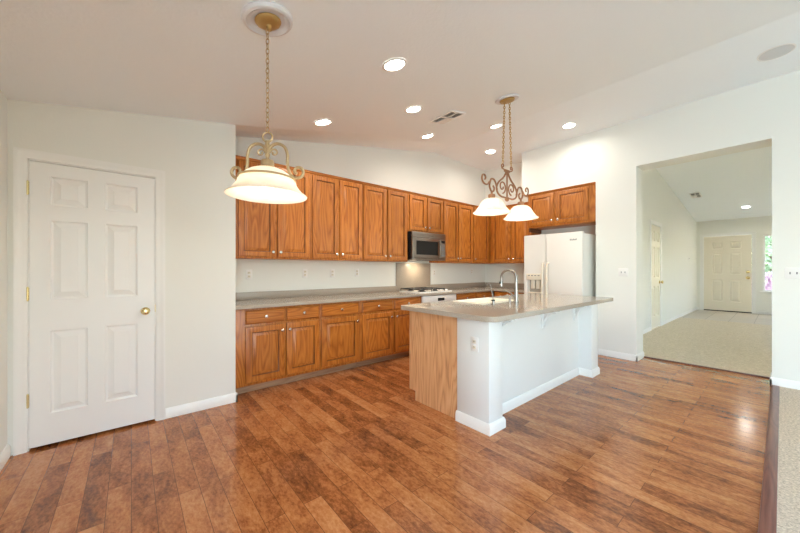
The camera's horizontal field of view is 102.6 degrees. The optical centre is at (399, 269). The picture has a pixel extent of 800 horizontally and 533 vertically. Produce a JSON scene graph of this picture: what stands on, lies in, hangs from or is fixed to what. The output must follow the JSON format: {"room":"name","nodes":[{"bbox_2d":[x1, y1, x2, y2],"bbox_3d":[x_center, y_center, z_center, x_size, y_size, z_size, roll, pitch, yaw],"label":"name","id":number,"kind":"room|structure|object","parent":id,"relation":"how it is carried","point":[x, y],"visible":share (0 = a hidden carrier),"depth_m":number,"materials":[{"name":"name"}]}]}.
{"room":"kitchen","nodes":[
{"label":"kitchen","id":0,"kind":"room"},
{"bbox_2d":[0,90,6,453],"bbox_3d":[-0.744,-0.559,-0.232,0.150,3.850,7.800,0,0,-40],"label":"wall","id":1,"kind":"structure","parent":0,"point":[3,100],"depth_m":2.11,"materials":[{"name":"white paint"}]},
{"bbox_2d":[0,444,10,471],"bbox_3d":[-0.416,1.224,-0.495,0.015,0.085,6.976,0,0,-40],"label":"baseboard","id":2,"kind":"structure","parent":1,"relation":"attached to","point":[5,454],"depth_m":2.09,"materials":[{"name":"white paint"}]},
{"bbox_2d":[7,99,235,455],"bbox_3d":[-2.352,-0.609,2.900,1.412,3.750,0.713,0,0,-40],"label":"wall","id":3,"kind":"structure","parent":0,"point":[197,158],"depth_m":2.80,"materials":[{"name":"white paint"}]},
{"bbox_2d":[13,147,164,455],"bbox_3d":[-2.354,0.214,2.499,0.837,2.104,0.138,0,0,-40],"label":"trim","id":4,"kind":"structure","parent":3,"relation":"attached to","point":[21,156],"depth_m":2.22,"materials":[{"name":"white paint"}]},
{"bbox_2d":[26,161,154,448],"bbox_3d":[-2.309,0.242,2.437,0.714,2.008,0.104,0,0,-40],"label":"door","id":5,"kind":"structure","parent":3,"relation":"in","point":[90,293],"depth_m":2.42,"materials":[{"name":"white paint"}]},
{"bbox_2d":[165,392,237,418],"bbox_3d":[-1.797,1.224,2.924,0.561,0.085,0.065,0,0,-40],"label":"baseboard","id":6,"kind":"structure","parent":3,"relation":"attached to","point":[196,406],"depth_m":2.88,"materials":[{"name":"white paint"}]},
{"bbox_2d":[236,136,484,292],"bbox_3d":[-0.675,-0.559,4.870,6.714,3.850,0.150,0,0,-40],"label":"wall","id":7,"kind":"structure","parent":0,"point":[426,173],"depth_m":4.88,"materials":[{"name":"white paint"}]},
{"bbox_2d":[246,270,251,279],"bbox_3d":[-1.801,0.056,3.821,0.072,0.117,0.008,0,0,-40],"label":"wall outlet","id":8,"kind":"object","parent":7,"relation":"attached to","point":[248,272],"visible":1,"depth_m":3.82,"materials":[{"name":"white plastic"}]},
{"bbox_2d":[236,155,310,259],"bbox_3d":[-1.557,-0.675,3.780,0.928,1.097,0.382,0,0,-40],"label":"upper cabinet","id":9,"kind":"object","parent":7,"relation":"attached to","point":[264,231],"visible":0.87,"depth_m":3.67,"materials":[{"name":"brown wood"}]},
{"bbox_2d":[302,269,307,277],"bbox_3d":[-1.266,0.046,4.270,0.072,0.117,0.008,0,0,-40],"label":"wall outlet","id":10,"kind":"object","parent":7,"relation":"attached to","point":[304,271],"visible":1,"depth_m":4.27,"materials":[{"name":"white plastic"}]},
{"bbox_2d":[330,269,334,276],"bbox_3d":[-0.955,0.046,4.531,0.072,0.117,0.008,0,0,-40],"label":"wall outlet","id":11,"kind":"object","parent":7,"relation":"attached to","point":[332,271],"visible":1,"depth_m":4.53,"materials":[{"name":"white plastic"}]},
{"bbox_2d":[310,171,362,260],"bbox_3d":[-0.908,-0.675,4.325,0.762,1.097,0.382,0,0,-40],"label":"upper cabinet","id":12,"kind":"object","parent":7,"relation":"attached to","point":[335,201],"visible":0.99,"depth_m":4.17,"materials":[{"name":"brown wood"}]},
{"bbox_2d":[355,269,358,276],"bbox_3d":[-0.643,0.041,4.793,0.072,0.117,0.008,0,0,-40],"label":"wall outlet","id":13,"kind":"object","parent":7,"relation":"attached to","point":[356,270],"visible":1,"depth_m":4.79,"materials":[{"name":"white plastic"}]},
{"bbox_2d":[361,182,407,261],"bbox_3d":[-0.293,-0.675,4.840,0.838,1.097,0.382,0,0,-40],"label":"upper cabinet","id":14,"kind":"object","parent":7,"relation":"attached to","point":[384,209],"visible":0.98,"depth_m":4.69,"materials":[{"name":"brown wood"}]},
{"bbox_2d":[396,263,429,290],"bbox_3d":[0.239,0.118,5.523,0.794,0.471,0.020,0,0,-40],"label":"backsplash","id":15,"kind":"structure","parent":7,"relation":"attached to","point":[408,275],"depth_m":5.49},
{"bbox_2d":[407,191,442,233],"bbox_3d":[0.337,-0.916,5.369,0.804,0.615,0.382,0,0,-40],"label":"upper cabinet","id":16,"kind":"object","parent":7,"relation":"attached to","point":[424,212],"visible":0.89,"depth_m":5.21,"materials":[{"name":"brown wood"}]},
{"bbox_2d":[407,231,445,260],"bbox_3d":[0.381,-0.378,5.341,0.768,0.448,0.436,0,0,-40],"label":"microwave","id":17,"kind":"object","parent":16,"relation":"attached to","point":[421,246],"visible":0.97,"depth_m":5.17,"materials":[{"name":"silver metal"}]},
{"bbox_2d":[429,199,472,262],"bbox_3d":[0.964,-0.675,5.895,0.828,1.097,0.382,0,0,-40],"label":"upper cabinet","id":18,"kind":"object","parent":7,"relation":"attached to","point":[457,216],"visible":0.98,"depth_m":5.77,"materials":[{"name":"brown wood"}]},
{"bbox_2d":[461,205,489,263],"bbox_3d":[1.617,-0.675,6.442,0.872,1.097,0.382,0,0,-40],"label":"upper cabinet","id":19,"kind":"object","parent":7,"relation":"attached to","point":[481,224],"visible":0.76,"depth_m":6.20,"materials":[{"name":"brown wood"}]},
{"bbox_2d":[0,355,770,532],"bbox_3d":[1.700,1.326,1.752,6.544,0.120,8.100,0,0,-40],"label":"floor","id":20,"kind":"structure","parent":0,"point":[647,445],"depth_m":2.10,"materials":[{"name":"brown wood"}]},
{"bbox_2d":[236,304,319,393],"bbox_3d":[-1.471,0.830,3.672,0.920,0.872,0.652,0,0,-40],"label":"base cabinet","id":21,"kind":"object","parent":20,"relation":"on","point":[275,346],"visible":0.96,"depth_m":3.42,"materials":[{"name":"brown wood"}]},
{"bbox_2d":[317,301,359,375],"bbox_3d":[-0.904,0.830,4.147,0.554,0.872,0.652,0,0,-40],"label":"base cabinet","id":22,"kind":"object","parent":20,"relation":"on","point":[339,321],"visible":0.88,"depth_m":3.91,"materials":[{"name":"brown wood"}]},
{"bbox_2d":[357,296,419,366],"bbox_3d":[-0.281,0.830,4.670,1.070,0.872,0.652,0,0,-40],"label":"base cabinet","id":23,"kind":"object","parent":20,"relation":"on","point":[384,327],"visible":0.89,"depth_m":4.35,"materials":[{"name":"brown wood"}]},
{"bbox_2d":[420,294,455,302],"bbox_3d":[0.457,0.830,5.247,0.794,0.870,0.675,0,0,-40],"label":"oven","id":24,"kind":"object","parent":20,"relation":"on","point":[448,297],"visible":0.2,"depth_m":4.99,"materials":[{"name":"white metal"}]},
{"bbox_2d":[456,291,491,299],"bbox_3d":[1.144,0.830,5.865,1.046,0.872,0.652,0,0,-40],"label":"base cabinet","id":25,"kind":"object","parent":20,"relation":"on","point":[460,296],"visible":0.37,"depth_m":5.60,"materials":[{"name":"brown wood"}]},
{"bbox_2d":[410,304,599,435],"bbox_3d":[1.253,0.829,3.532,2.290,0.872,1.002,0,0,-40],"label":"kitchen island","id":26,"kind":"object","parent":20,"relation":"on","point":[516,361],"visible":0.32,"depth_m":2.94,"materials":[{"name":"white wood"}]},
{"bbox_2d":[471,336,477,351],"bbox_3d":[0.593,0.594,2.553,0.008,0.117,0.072,0,0,-40],"label":"wall outlet","id":27,"kind":"object","parent":26,"relation":"attached to","point":[474,340],"visible":1,"depth_m":2.55,"materials":[{"name":"white plastic"}]},
{"bbox_2d":[401,293,612,321],"bbox_3d":[1.360,0.372,3.624,2.658,0.042,1.075,0,0,-40],"label":"island countertop","id":28,"kind":"structure","parent":26,"relation":"on","point":[529,304],"depth_m":3.07,"materials":[{"name":"beige stone"}]},
{"bbox_2d":[453,297,513,303],"bbox_3d":[0.965,0.435,3.622,0.665,0.188,0.420,0,0,-40],"label":"sink","id":29,"kind":"object","parent":28,"relation":"in","point":[486,300],"visible":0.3,"depth_m":3.79,"materials":[{"name":"white ceramic"}]},
{"bbox_2d":[486,283,494,304],"bbox_3d":[0.929,0.244,3.268,0.064,0.214,0.078,0,0,-27],"label":"water tap","id":30,"kind":"object","parent":28,"relation":"on","point":[492,300],"visible":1,"depth_m":3.25,"materials":[{"name":"silver metal"}]},
{"bbox_2d":[499,269,518,301],"bbox_3d":[1.206,0.170,3.589,0.192,0.361,0.196,0,0,-10],"label":"kitchen faucet","id":31,"kind":"object","parent":28,"relation":"on","point":[515,295],"visible":1,"depth_m":3.52,"materials":[{"name":"silver metal"}]},
{"bbox_2d":[494,291,523,295],"bbox_3d":[2.172,0.830,5.933,0.678,0.872,0.618,0,0,-40],"label":"base cabinet","id":32,"kind":"object","parent":20,"relation":"on","point":[496,293],"visible":0.04,"depth_m":5.84,"materials":[{"name":"brown wood"}]},
{"bbox_2d":[236,263,523,309],"bbox_3d":[0.297,0.138,4.772,5.048,0.509,1.246,0,0,-40],"label":"countertop","id":33,"kind":"structure","parent":32,"relation":"on","point":[408,275],"depth_m":4.70,"materials":[{"name":"beige stone"}]},
{"bbox_2d":[399,287,451,292],"bbox_3d":[0.426,0.323,5.285,0.755,0.060,0.510,0,0,-40],"label":"gas cooktop","id":34,"kind":"object","parent":33,"relation":"in","point":[415,289],"visible":0.99,"depth_m":5.15,"materials":[{"name":"white metal"}]},
{"bbox_2d":[524,231,595,295],"bbox_3d":[2.630,0.347,5.258,0.772,1.838,0.913,0,0,-40],"label":"refrigerator","id":35,"kind":"object","parent":20,"relation":"on","point":[556,263],"visible":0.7,"depth_m":4.97,"materials":[{"name":"white metal"}]},
{"bbox_2d":[0,0,799,170],"bbox_3d":[1.797,-1.688,1.795,6.682,1.111,7.940,0,0,-40],"label":"ceiling","id":36,"kind":"structure","parent":0,"point":[594,65],"depth_m":2.44,"materials":[{"name":"white paint"}]},
{"bbox_2d":[224,1,306,203],"bbox_3d":[-0.717,-0.890,1.733,0.413,0.984,0.413,0,0,24],"label":"pendant lamp","id":37,"kind":"object","parent":36,"relation":"hanging from","point":[264,183],"visible":1,"depth_m":1.73,"materials":[{"name":"white glass"}]},
{"bbox_2d":[314,119,331,125],"bbox_3d":[-0.814,-1.559,3.386,0.192,0.047,0.196,0,0,-40],"label":"recessed light","id":38,"kind":"object","parent":36,"relation":"in","point":[321,122],"visible":1,"depth_m":3.38,"materials":[{"name":"white glass"}]},
{"bbox_2d":[382,58,406,71],"bbox_3d":[-0.042,-1.555,2.431,0.192,0.047,0.196,0,0,-40],"label":"recessed light","id":39,"kind":"object","parent":36,"relation":"in","point":[397,64],"visible":1,"depth_m":2.42,"materials":[{"name":"white glass"}]},
{"bbox_2d":[405,105,422,112],"bbox_3d":[0.145,-1.723,3.439,0.192,0.047,0.196,0,0,-40],"label":"recessed light","id":40,"kind":"object","parent":36,"relation":"in","point":[416,108],"visible":1,"depth_m":3.43,"materials":[{"name":"white glass"}]},
{"bbox_2d":[421,134,433,138],"bbox_3d":[0.397,-1.926,4.617,0.192,0.047,0.196,0,0,-40],"label":"recessed light","id":41,"kind":"object","parent":36,"relation":"in","point":[426,135],"visible":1,"depth_m":4.61,"materials":[{"name":"white glass"}]},
{"bbox_2d":[429,110,465,123],"bbox_3d":[0.575,-1.854,3.898,0.257,0.065,0.360,0,0,-40],"label":"ceiling vent","id":42,"kind":"object","parent":36,"relation":"in","point":[450,115],"visible":1,"depth_m":3.88,"materials":[{"name":"white plastic"}]},
{"bbox_2d":[485,149,495,153],"bbox_3d":[1.613,-2.105,5.709,0.196,0.015,0.196,0,0,-40],"label":"recessed light","id":43,"kind":"object","parent":36,"relation":"in","point":[491,151],"visible":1,"depth_m":5.70,"materials":[{"name":"white glass"}]},
{"bbox_2d":[489,124,502,128],"bbox_3d":[1.404,-2.099,4.682,0.192,0.047,0.196,0,0,-40],"label":"recessed light","id":44,"kind":"object","parent":36,"relation":"in","point":[495,125],"visible":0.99,"depth_m":4.68,"materials":[{"name":"white glass"}]},
{"bbox_2d":[473,94,538,220],"bbox_3d":[1.202,-1.277,3.596,0.983,1.342,0.393,0,0,-40],"label":"pendant lamp","id":45,"kind":"object","parent":36,"relation":"hanging from","point":[491,206],"visible":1,"depth_m":3.57,"materials":[{"name":"white glass"}]},
{"bbox_2d":[562,122,576,128],"bbox_3d":[2.470,-2.106,4.681,0.196,0.015,0.196,0,0,-40],"label":"recessed light","id":46,"kind":"object","parent":36,"relation":"in","point":[571,124],"visible":1,"depth_m":4.67,"materials":[{"name":"white glass"}]},
{"bbox_2d":[757,43,796,61],"bbox_3d":[3.654,-2.110,3.112,0.249,0.016,0.249,0,0,-40],"label":"ceiling speaker","id":47,"kind":"object","parent":36,"relation":"attached to","point":[778,51],"visible":1,"depth_m":3.10,"materials":[{"name":"white plastic"}]},
{"bbox_2d":[485,162,595,296],"bbox_3d":[2.643,-0.559,5.998,0.120,3.850,2.387,0,0,-40],"label":"wall","id":48,"kind":"structure","parent":0,"point":[493,272],"depth_m":6.42,"materials":[{"name":"white paint"}]},
{"bbox_2d":[490,202,539,263],"bbox_3d":[2.182,-0.675,6.145,0.394,1.097,0.849,0,0,-40],"label":"upper cabinet","id":49,"kind":"object","parent":48,"relation":"attached to","point":[506,237],"visible":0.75,"depth_m":6.08,"materials":[{"name":"brown wood"}]},
{"bbox_2d":[528,182,595,233],"bbox_3d":[2.758,-0.998,5.371,0.502,0.657,1.071,0,0,-40],"label":"upper cabinet","id":50,"kind":"object","parent":48,"relation":"attached to","point":[572,206],"visible":0.94,"depth_m":5.18,"materials":[{"name":"brown wood"}]},
{"bbox_2d":[522,70,799,381],"bbox_3d":[4.478,-0.609,3.362,0.457,3.750,6.596,0,0,-40],"label":"wall","id":51,"kind":"structure","parent":0,"point":[766,113],"depth_m":4.24,"materials":[{"name":"white paint"}]},
{"bbox_2d":[618,268,627,275],"bbox_3d":[3.170,0.034,4.552,0.018,0.117,0.118,0,0,-40],"label":"light switch","id":52,"kind":"object","parent":51,"relation":"attached to","point":[621,271],"visible":1,"depth_m":4.55,"materials":[{"name":"white plastic"}]},
{"bbox_2d":[598,349,799,389],"bbox_3d":[4.810,1.218,2.862,0.352,0.095,5.403,0,0,-40],"label":"baseboard","id":53,"kind":"structure","parent":51,"relation":"attached to","point":[791,384],"depth_m":4.44,"materials":[{"name":"white paint"}]},
{"bbox_2d":[644,356,769,378],"bbox_3d":[3.931,1.259,4.191,0.050,0.014,1.224,0,0,-40],"label":"trim","id":54,"kind":"structure","parent":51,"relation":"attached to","point":[644,356],"depth_m":4.11,"materials":[{"name":"brown wood"}]},
{"bbox_2d":[758,385,779,532],"bbox_3d":[2.409,1.258,2.079,4.363,0.016,0.058,0,0,-40],"label":"trim","id":55,"kind":"structure","parent":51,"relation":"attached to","point":[768,505],"depth_m":1.97,"materials":[{"name":"brown wood"}]},
{"bbox_2d":[785,268,799,278],"bbox_3d":[4.148,0.038,3.386,0.018,0.107,0.093,0,0,-40],"label":"light switch","id":56,"kind":"object","parent":51,"relation":"attached to","point":[790,273],"visible":1,"depth_m":3.38,"materials":[{"name":"white plastic"}]},
{"bbox_2d":[643,169,695,329],"bbox_3d":[6.353,-0.609,7.691,8.220,3.750,0.120,0,0,-40],"label":"wall","id":57,"kind":"structure","parent":0,"point":[661,204],"depth_m":7.76,"materials":[{"name":"white paint"}]},
{"bbox_2d":[650,219,661,329],"bbox_3d":[5.533,0.113,6.914,0.951,2.307,0.018,0,0,-40],"label":"trim","id":58,"kind":"structure","parent":57,"relation":"attached to","point":[651,221],"depth_m":6.75,"materials":[{"name":"white paint"}]},
{"bbox_2d":[652,225,662,328],"bbox_3d":[5.537,0.146,6.909,0.795,2.200,0.100,0,0,-40],"label":"door","id":59,"kind":"structure","parent":57,"relation":"in","point":[656,281],"depth_m":6.92,"materials":[{"name":"beige paint"}]},
{"bbox_2d":[643,307,771,333],"bbox_3d":[8.000,1.224,5.634,8.100,0.085,5.150,0,0,-40],"label":"baseboard","id":60,"kind":"structure","parent":57,"relation":"attached to","point":[695,308],"depth_m":8.62,"materials":[{"name":"white paint"}]},
{"bbox_2d":[643,310,771,376],"bbox_3d":[8.159,1.320,5.702,8.370,0.132,5.250,0,0,-40],"label":"floor","id":61,"kind":"structure","parent":0,"point":[734,346],"depth_m":5.61,"materials":[{"name":"carpet"}]},
{"bbox_2d":[656,146,771,221],"bbox_3d":[8.051,-1.955,5.612,8.250,0.878,5.450,0,0,-40],"label":"ceiling","id":62,"kind":"structure","parent":0,"point":[728,183],"depth_m":7.38,"materials":[{"name":"white paint"}]},
{"bbox_2d":[689,192,701,197],"bbox_3d":[7.489,-1.889,8.109,0.418,0.064,0.200,0,0,-40],"label":"ceiling vent","id":63,"kind":"object","parent":62,"relation":"in","point":[697,194],"visible":1,"depth_m":8.09,"materials":[{"name":"white plastic"}]},
{"bbox_2d":[696,216,771,313],"bbox_3d":[11.175,-0.609,8.245,0.120,3.750,5.470,0,0,-40],"label":"wall","id":64,"kind":"structure","parent":0,"point":[762,225],"depth_m":9.30,"materials":[{"name":"white paint"}]},
{"bbox_2d":[704,235,751,311],"bbox_3d":[9.864,0.103,9.671,0.116,2.255,1.010,0,0,-40],"label":"door","id":65,"kind":"structure","parent":64,"relation":"in","point":[727,259],"depth_m":9.65,"materials":[{"name":"beige paint"}]},
{"bbox_2d":[700,231,755,313],"bbox_3d":[9.878,0.075,9.683,0.018,2.381,1.190,0,0,-40],"label":"trim","id":66,"kind":"structure","parent":64,"relation":"attached to","point":[753,233],"depth_m":9.59,"materials":[{"name":"white paint"}]},
{"bbox_2d":[704,309,751,312],"bbox_3d":[9.923,1.246,9.721,0.140,0.028,1.016,0,0,-40],"label":"trim","id":67,"kind":"structure","parent":64,"relation":"attached to","point":[704,309],"depth_m":9.65,"materials":[{"name":"black wood"}]},
{"bbox_2d":[760,235,771,292],"bbox_3d":[10.557,-0.176,8.918,0.140,1.634,0.715,0,0,-40],"label":"window","id":68,"kind":"structure","parent":64,"relation":"in","point":[764,290],"depth_m":9.14,"materials":[{"name":"white paint"}]},
{"bbox_2d":[777,387,799,532],"bbox_3d":[3.588,1.260,0.671,4.360,0.011,3.616,0,0,-40],"label":"floor","id":69,"kind":"structure","parent":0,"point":[788,491],"depth_m":2.09,"materials":[{"name":"beige carpet"}]},
{"label":"outside","id":70,"kind":"structure","parent":0,"visible":0},
{"bbox_3d":[13.683,1.346,11.478,7.880,0.120,12.000,0,0,-40],"label":"ground","id":71,"kind":"structure","parent":70,"visible":0},
{"bbox_2d":[765,236,771,272],"bbox_3d":[13.013,-0.356,11.247,1.743,3.305,1.740,0,0,-40],"label":"shrub","id":72,"kind":"object","parent":71,"relation":"on","point":[768,239],"visible":0.07,"depth_m":10.97,"materials":[{"name":"green plant"}]},
{"bbox_2d":[765,271,771,289],"bbox_3d":[11.678,0.663,10.207,0.986,1.272,0.999,0,0,-40],"label":"flowering shrub","id":73,"kind":"object","parent":71,"relation":"on","point":[768,276],"visible":0.12,"depth_m":9.96,"materials":[{"name":"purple plant"}]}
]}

